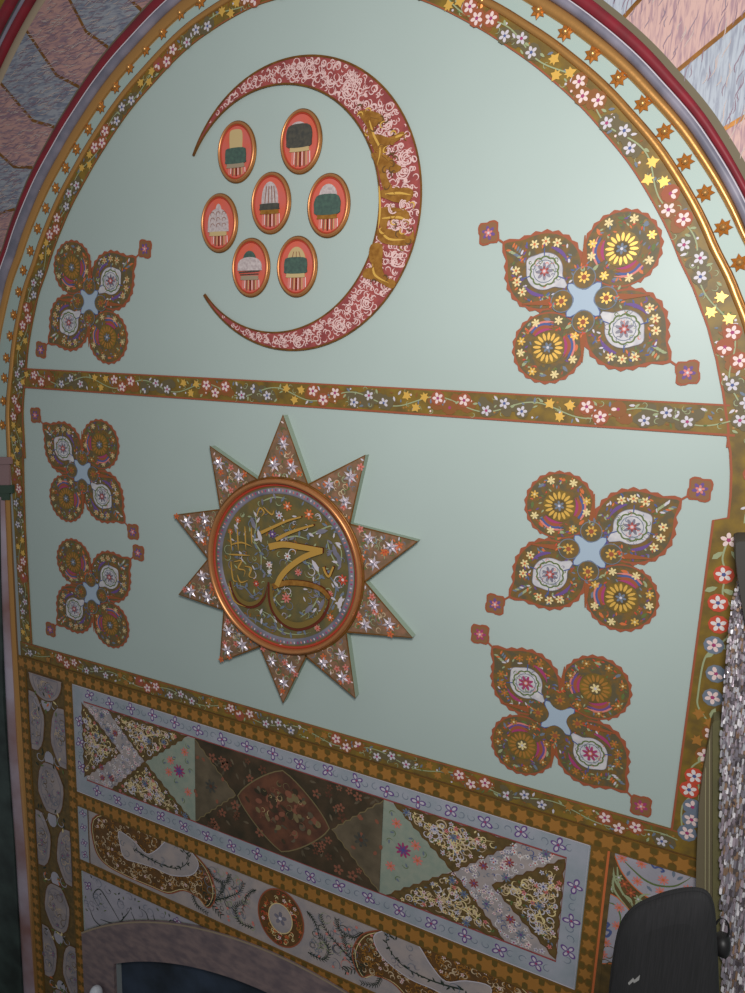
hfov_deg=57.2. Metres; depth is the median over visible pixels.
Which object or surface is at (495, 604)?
pendant
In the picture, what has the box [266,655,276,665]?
flower
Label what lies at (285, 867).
flower
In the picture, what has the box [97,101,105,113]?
star
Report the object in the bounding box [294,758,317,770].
flower
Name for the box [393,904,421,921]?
flower
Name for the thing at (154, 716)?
flower
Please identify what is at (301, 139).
oval miniature
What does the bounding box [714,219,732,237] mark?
star
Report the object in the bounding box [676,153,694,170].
star
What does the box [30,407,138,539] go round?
ornament
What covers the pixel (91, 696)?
flower
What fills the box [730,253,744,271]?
star
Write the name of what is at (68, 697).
trim
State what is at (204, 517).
flower
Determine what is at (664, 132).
star
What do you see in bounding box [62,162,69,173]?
star
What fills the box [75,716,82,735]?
flower
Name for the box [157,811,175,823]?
flower
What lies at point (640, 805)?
pendant
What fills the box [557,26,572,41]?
star
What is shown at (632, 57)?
trim
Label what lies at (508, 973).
trim
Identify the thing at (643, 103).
star
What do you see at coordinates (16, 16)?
trim
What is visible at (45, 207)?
star
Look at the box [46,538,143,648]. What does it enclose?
ornament
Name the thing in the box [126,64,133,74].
star
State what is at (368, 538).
flower
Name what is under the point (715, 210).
trim
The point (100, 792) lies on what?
flower
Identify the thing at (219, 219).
oval miniature
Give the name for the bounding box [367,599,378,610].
flower
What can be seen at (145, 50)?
star
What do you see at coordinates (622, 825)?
trim
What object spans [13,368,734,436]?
trim
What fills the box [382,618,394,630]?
flower
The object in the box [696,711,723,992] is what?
trim
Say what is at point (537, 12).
star
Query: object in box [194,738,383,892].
painted panel
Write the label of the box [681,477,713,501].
pendant
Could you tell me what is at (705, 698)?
trim
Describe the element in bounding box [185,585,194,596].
flower
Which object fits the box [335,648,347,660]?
flower
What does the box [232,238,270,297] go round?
oval miniature
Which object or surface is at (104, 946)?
arch
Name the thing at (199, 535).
flower
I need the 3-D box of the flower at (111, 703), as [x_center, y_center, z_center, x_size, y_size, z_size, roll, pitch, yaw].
[-1.097,0.888,2.904,0.109,0.057,0.001,7,12,24]
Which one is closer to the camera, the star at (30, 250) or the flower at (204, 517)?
the flower at (204, 517)
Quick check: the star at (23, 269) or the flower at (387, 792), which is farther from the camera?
the star at (23, 269)
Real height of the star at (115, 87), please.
0.046 m
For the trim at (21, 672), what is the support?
attached to the wall
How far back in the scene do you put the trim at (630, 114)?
1.80 m
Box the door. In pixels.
[121,962,266,992]
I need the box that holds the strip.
[26,670,77,992]
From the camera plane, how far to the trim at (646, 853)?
2.36 m
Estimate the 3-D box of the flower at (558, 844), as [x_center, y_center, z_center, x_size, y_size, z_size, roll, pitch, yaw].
[0.590,1.094,2.138,0.066,0.056,0.001,7,12,24]
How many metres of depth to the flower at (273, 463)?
2.34 m
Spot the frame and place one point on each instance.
(562, 970)
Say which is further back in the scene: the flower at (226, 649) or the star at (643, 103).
the flower at (226, 649)
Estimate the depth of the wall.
2.17 m
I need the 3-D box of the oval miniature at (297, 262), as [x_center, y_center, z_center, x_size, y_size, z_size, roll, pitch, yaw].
[-0.248,-0.749,2.223,0.155,0.194,0.012,7,12,24]
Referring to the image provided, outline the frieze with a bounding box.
[78,806,530,992]
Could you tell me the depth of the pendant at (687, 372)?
1.79 m
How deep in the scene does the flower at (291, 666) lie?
2.44 m
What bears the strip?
attached to the wall
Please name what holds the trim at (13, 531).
attached to the wall
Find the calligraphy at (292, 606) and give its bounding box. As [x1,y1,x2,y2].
[268,582,329,630]
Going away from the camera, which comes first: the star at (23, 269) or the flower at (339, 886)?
the flower at (339, 886)
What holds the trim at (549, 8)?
attached to the wall
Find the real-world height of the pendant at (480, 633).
0.071 m
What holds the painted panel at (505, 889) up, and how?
attached to the wall
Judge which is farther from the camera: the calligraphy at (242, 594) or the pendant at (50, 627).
the pendant at (50, 627)
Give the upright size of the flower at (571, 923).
0.102 m
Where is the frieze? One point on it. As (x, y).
(373, 959)
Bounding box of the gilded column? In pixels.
[0,457,37,992]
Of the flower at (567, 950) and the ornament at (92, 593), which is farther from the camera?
the ornament at (92, 593)
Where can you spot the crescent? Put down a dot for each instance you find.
(387, 132)
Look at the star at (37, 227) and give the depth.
2.68 m
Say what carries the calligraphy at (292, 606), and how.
on the medallion
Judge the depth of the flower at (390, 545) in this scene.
2.20 m
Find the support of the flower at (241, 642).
on the medallion
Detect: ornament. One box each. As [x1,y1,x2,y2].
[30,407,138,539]
[35,239,151,364]
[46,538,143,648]
[471,624,651,817]
[478,208,699,385]
[485,470,713,631]
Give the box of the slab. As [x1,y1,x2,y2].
[734,532,744,619]
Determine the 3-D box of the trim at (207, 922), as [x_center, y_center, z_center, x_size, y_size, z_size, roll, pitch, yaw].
[-0.360,1.829,2.716,2.204,0.054,0.009,7,12,24]
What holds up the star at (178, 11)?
attached to the wall
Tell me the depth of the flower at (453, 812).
2.28 m
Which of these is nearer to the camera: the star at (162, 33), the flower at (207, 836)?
the star at (162, 33)
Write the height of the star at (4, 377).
0.046 m
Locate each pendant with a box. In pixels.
[30,407,42,423]
[35,341,47,358]
[46,622,56,636]
[125,523,138,539]
[130,544,143,561]
[136,239,151,258]
[471,624,491,646]
[478,220,502,245]
[485,593,508,615]
[627,792,651,817]
[670,359,699,385]
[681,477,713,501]
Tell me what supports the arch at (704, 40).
attached to the wall
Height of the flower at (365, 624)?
0.053 m
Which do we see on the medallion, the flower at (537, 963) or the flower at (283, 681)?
the flower at (283, 681)
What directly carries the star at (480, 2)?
attached to the wall
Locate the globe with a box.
[90,985,102,992]
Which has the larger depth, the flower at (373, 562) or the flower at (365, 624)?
the flower at (365, 624)
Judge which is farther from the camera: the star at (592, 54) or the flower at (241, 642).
the flower at (241, 642)
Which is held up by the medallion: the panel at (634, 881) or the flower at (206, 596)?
the flower at (206, 596)
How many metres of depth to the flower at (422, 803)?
2.32 m
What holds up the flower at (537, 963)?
on the frame
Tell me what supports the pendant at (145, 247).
attached to the ornament at (90, 302)
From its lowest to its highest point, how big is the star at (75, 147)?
0.046 m
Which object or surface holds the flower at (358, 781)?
on the frame
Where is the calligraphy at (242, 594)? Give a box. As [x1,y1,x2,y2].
[229,581,266,607]
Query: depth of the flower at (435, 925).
2.38 m
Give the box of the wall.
[0,0,729,992]
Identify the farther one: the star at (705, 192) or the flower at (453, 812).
the flower at (453, 812)
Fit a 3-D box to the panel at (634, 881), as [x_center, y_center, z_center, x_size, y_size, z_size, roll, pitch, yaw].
[0.821,1.667,2.128,0.285,1.205,0.006,7,12,24]
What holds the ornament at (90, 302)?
attached to the wall
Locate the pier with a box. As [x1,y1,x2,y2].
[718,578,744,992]
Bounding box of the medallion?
[174,415,420,702]
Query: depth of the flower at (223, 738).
2.66 m
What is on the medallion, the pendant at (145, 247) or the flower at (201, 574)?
the flower at (201, 574)
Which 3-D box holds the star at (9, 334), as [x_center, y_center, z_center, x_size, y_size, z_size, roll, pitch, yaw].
[-1.509,-0.667,2.834,0.044,0.046,0.014,7,12,24]
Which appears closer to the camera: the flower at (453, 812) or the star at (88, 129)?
the flower at (453, 812)
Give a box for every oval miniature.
[201,193,237,252]
[218,120,256,183]
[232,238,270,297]
[251,172,290,234]
[277,236,317,297]
[280,108,322,174]
[307,173,350,237]
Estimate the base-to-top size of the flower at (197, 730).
0.049 m
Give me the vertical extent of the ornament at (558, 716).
0.495 m
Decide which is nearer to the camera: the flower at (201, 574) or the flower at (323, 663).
the flower at (323, 663)
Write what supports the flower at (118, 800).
on the frame
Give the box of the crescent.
[192,54,421,350]
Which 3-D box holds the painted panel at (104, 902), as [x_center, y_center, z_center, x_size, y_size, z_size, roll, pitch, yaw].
[-1.018,1.928,3.046,0.741,0.328,0.005,7,12,24]
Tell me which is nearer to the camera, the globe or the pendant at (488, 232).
the pendant at (488, 232)
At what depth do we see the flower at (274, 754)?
2.57 m
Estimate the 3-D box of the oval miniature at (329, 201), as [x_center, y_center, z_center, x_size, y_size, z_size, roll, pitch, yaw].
[-0.140,-0.914,2.144,0.155,0.194,0.012,7,12,24]
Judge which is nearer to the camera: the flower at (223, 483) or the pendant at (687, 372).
the pendant at (687, 372)
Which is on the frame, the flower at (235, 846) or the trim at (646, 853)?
the flower at (235, 846)
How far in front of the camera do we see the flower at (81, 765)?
3.06 m
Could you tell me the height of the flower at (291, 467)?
0.052 m
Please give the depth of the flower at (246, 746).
2.61 m
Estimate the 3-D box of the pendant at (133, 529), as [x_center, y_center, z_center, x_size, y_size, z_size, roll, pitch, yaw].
[-0.960,0.137,2.716,0.078,0.071,0.004,7,12,24]
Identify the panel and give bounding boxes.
[81,702,194,820]
[82,871,200,928]
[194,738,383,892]
[379,800,565,959]
[599,853,695,992]
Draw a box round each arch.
[0,0,744,252]
[81,919,347,992]
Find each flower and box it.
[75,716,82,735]
[76,737,82,757]
[78,761,84,774]
[85,690,103,702]
[93,785,111,799]
[105,697,124,709]
[113,795,132,806]
[126,702,145,715]
[134,803,153,814]
[148,709,167,723]
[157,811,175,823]
[170,716,190,730]
[179,820,200,833]
[181,516,192,527]
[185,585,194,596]
[192,725,215,736]
[194,530,205,542]
[197,570,206,582]
[200,513,209,524]
[202,592,211,602]
[202,831,221,842]
[213,457,224,469]
[217,732,239,745]
[219,479,227,490]
[222,625,233,636]
[222,645,231,656]
[227,839,249,854]
[233,469,243,483]
[237,638,246,651]
[241,741,265,752]
[252,848,274,863]
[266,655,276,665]
[267,747,291,762]
[268,458,279,471]
[277,438,288,449]
[277,861,300,873]
[279,677,287,688]
[285,461,297,473]
[286,661,296,672]
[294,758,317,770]
[305,871,328,884]
[318,658,328,669]
[322,765,347,780]
[323,478,334,491]
[333,880,358,893]
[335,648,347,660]
[336,671,347,682]
[339,494,350,507]
[343,469,356,484]
[351,773,376,788]
[359,618,371,632]
[362,892,388,908]
[363,533,374,545]
[367,556,379,570]
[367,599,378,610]
[380,785,407,799]
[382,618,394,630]
[384,539,397,554]
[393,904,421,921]
[410,796,441,810]
[425,917,452,933]
[445,804,474,820]
[458,928,488,947]
[478,816,511,830]
[492,944,524,960]
[514,826,547,843]
[529,955,547,971]
[551,837,570,851]
[561,944,574,963]
[562,914,580,942]
[567,879,582,910]
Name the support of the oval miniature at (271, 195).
attached to the wall
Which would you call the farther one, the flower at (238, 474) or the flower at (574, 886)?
the flower at (238, 474)
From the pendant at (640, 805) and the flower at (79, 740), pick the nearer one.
the pendant at (640, 805)
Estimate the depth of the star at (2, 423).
2.94 m
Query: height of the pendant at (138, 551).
0.071 m
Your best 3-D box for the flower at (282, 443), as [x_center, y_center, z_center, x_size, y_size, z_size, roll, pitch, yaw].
[-0.304,-0.177,2.314,0.050,0.043,0.007,7,12,24]
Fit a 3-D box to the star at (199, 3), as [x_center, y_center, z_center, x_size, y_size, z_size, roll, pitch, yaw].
[-0.564,-1.616,2.224,0.044,0.046,0.014,7,12,24]
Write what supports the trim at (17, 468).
attached to the wall
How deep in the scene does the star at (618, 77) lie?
1.75 m
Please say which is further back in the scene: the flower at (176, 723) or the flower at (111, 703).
the flower at (111, 703)
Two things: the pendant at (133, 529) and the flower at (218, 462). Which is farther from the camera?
the pendant at (133, 529)
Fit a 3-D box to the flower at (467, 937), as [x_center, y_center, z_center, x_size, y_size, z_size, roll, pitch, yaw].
[0.343,1.508,2.325,0.110,0.058,0.001,7,12,24]
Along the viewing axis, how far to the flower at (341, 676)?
2.36 m
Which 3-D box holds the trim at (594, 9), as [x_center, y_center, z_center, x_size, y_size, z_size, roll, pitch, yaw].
[-0.291,-0.841,2.226,3.152,1.818,0.018,7,12,24]
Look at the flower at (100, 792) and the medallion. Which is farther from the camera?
the flower at (100, 792)
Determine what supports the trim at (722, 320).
attached to the wall
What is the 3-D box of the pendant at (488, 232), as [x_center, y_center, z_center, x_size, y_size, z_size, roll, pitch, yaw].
[0.340,-0.752,1.948,0.083,0.069,0.004,7,12,24]
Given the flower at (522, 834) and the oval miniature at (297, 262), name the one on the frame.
the flower at (522, 834)
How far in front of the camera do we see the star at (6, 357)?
2.86 m
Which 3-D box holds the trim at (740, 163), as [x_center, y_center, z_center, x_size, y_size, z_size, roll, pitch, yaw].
[-0.286,-0.844,2.230,3.195,1.832,0.006,7,12,24]
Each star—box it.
[0,396,5,405]
[0,420,4,429]
[1,373,7,382]
[3,353,9,362]
[6,331,12,341]
[10,309,16,320]
[15,286,21,296]
[20,265,26,275]
[26,245,33,256]
[34,223,41,233]
[42,202,49,214]
[52,182,59,193]
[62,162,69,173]
[72,143,80,155]
[84,124,92,135]
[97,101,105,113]
[111,81,120,93]
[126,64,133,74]
[142,46,150,56]
[159,29,167,39]
[177,10,185,20]
[195,0,205,9]
[477,0,486,8]
[531,6,543,19]
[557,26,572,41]
[584,46,600,63]
[610,69,627,88]
[634,94,651,113]
[656,123,673,141]
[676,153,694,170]
[696,184,714,202]
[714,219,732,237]
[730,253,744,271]
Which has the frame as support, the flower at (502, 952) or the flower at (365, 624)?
the flower at (502, 952)
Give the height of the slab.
0.245 m
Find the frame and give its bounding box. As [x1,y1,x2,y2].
[72,684,590,989]
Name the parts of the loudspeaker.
knob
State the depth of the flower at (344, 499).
2.25 m
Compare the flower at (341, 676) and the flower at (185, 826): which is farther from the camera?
the flower at (185, 826)
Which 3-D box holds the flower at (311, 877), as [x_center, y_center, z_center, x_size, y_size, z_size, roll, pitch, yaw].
[-0.207,1.446,2.576,0.112,0.043,0.001,7,12,24]
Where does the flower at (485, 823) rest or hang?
on the frame
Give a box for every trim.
[0,0,44,83]
[0,0,744,254]
[0,0,744,265]
[0,0,744,303]
[0,0,744,338]
[0,0,744,456]
[5,0,744,456]
[10,0,744,459]
[10,434,32,644]
[11,493,20,654]
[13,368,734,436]
[17,655,695,877]
[18,667,44,992]
[20,641,696,858]
[63,681,83,992]
[76,792,574,992]
[79,859,374,992]
[575,846,606,992]
[591,851,614,992]
[671,435,744,840]
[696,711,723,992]
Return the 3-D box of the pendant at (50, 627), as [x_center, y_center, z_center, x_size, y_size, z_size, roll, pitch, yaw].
[-1.413,0.585,3.007,0.078,0.071,0.004,7,12,24]
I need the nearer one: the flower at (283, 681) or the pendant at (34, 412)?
the flower at (283, 681)
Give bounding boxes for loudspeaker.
[609,887,730,992]
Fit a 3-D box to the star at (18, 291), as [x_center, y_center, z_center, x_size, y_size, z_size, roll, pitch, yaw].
[-1.443,-0.832,2.775,0.044,0.046,0.014,7,12,24]
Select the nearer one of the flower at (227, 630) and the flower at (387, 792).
the flower at (387, 792)
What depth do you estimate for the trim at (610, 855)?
2.12 m
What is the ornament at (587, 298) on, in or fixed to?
attached to the wall
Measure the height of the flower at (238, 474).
0.057 m
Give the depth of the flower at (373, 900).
2.48 m
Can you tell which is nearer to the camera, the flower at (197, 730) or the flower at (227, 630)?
the flower at (227, 630)
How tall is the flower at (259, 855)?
0.057 m
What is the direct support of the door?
in the wall
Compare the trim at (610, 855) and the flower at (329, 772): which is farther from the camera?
the flower at (329, 772)
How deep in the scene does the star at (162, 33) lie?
2.30 m
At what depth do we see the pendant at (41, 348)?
2.77 m
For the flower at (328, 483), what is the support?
on the medallion
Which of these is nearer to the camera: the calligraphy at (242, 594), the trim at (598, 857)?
the trim at (598, 857)
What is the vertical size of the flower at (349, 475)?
0.058 m
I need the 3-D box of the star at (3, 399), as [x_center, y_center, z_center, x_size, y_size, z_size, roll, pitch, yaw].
[-1.579,-0.407,2.911,0.044,0.046,0.014,7,12,24]
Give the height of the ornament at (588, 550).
0.486 m
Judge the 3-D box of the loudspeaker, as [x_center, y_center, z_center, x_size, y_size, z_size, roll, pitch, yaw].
[0.636,1.097,1.453,0.260,0.641,0.084,7,12,24]
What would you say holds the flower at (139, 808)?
on the frame
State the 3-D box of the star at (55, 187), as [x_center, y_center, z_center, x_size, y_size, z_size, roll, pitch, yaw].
[-1.214,-1.179,2.607,0.044,0.046,0.014,7,12,24]
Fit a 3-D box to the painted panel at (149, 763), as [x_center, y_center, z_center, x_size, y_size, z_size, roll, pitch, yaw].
[-1.004,1.118,2.901,0.630,0.383,0.007,7,12,24]
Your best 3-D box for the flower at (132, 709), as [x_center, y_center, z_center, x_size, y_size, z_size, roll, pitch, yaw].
[-0.991,0.894,2.855,0.107,0.058,0.001,7,12,24]

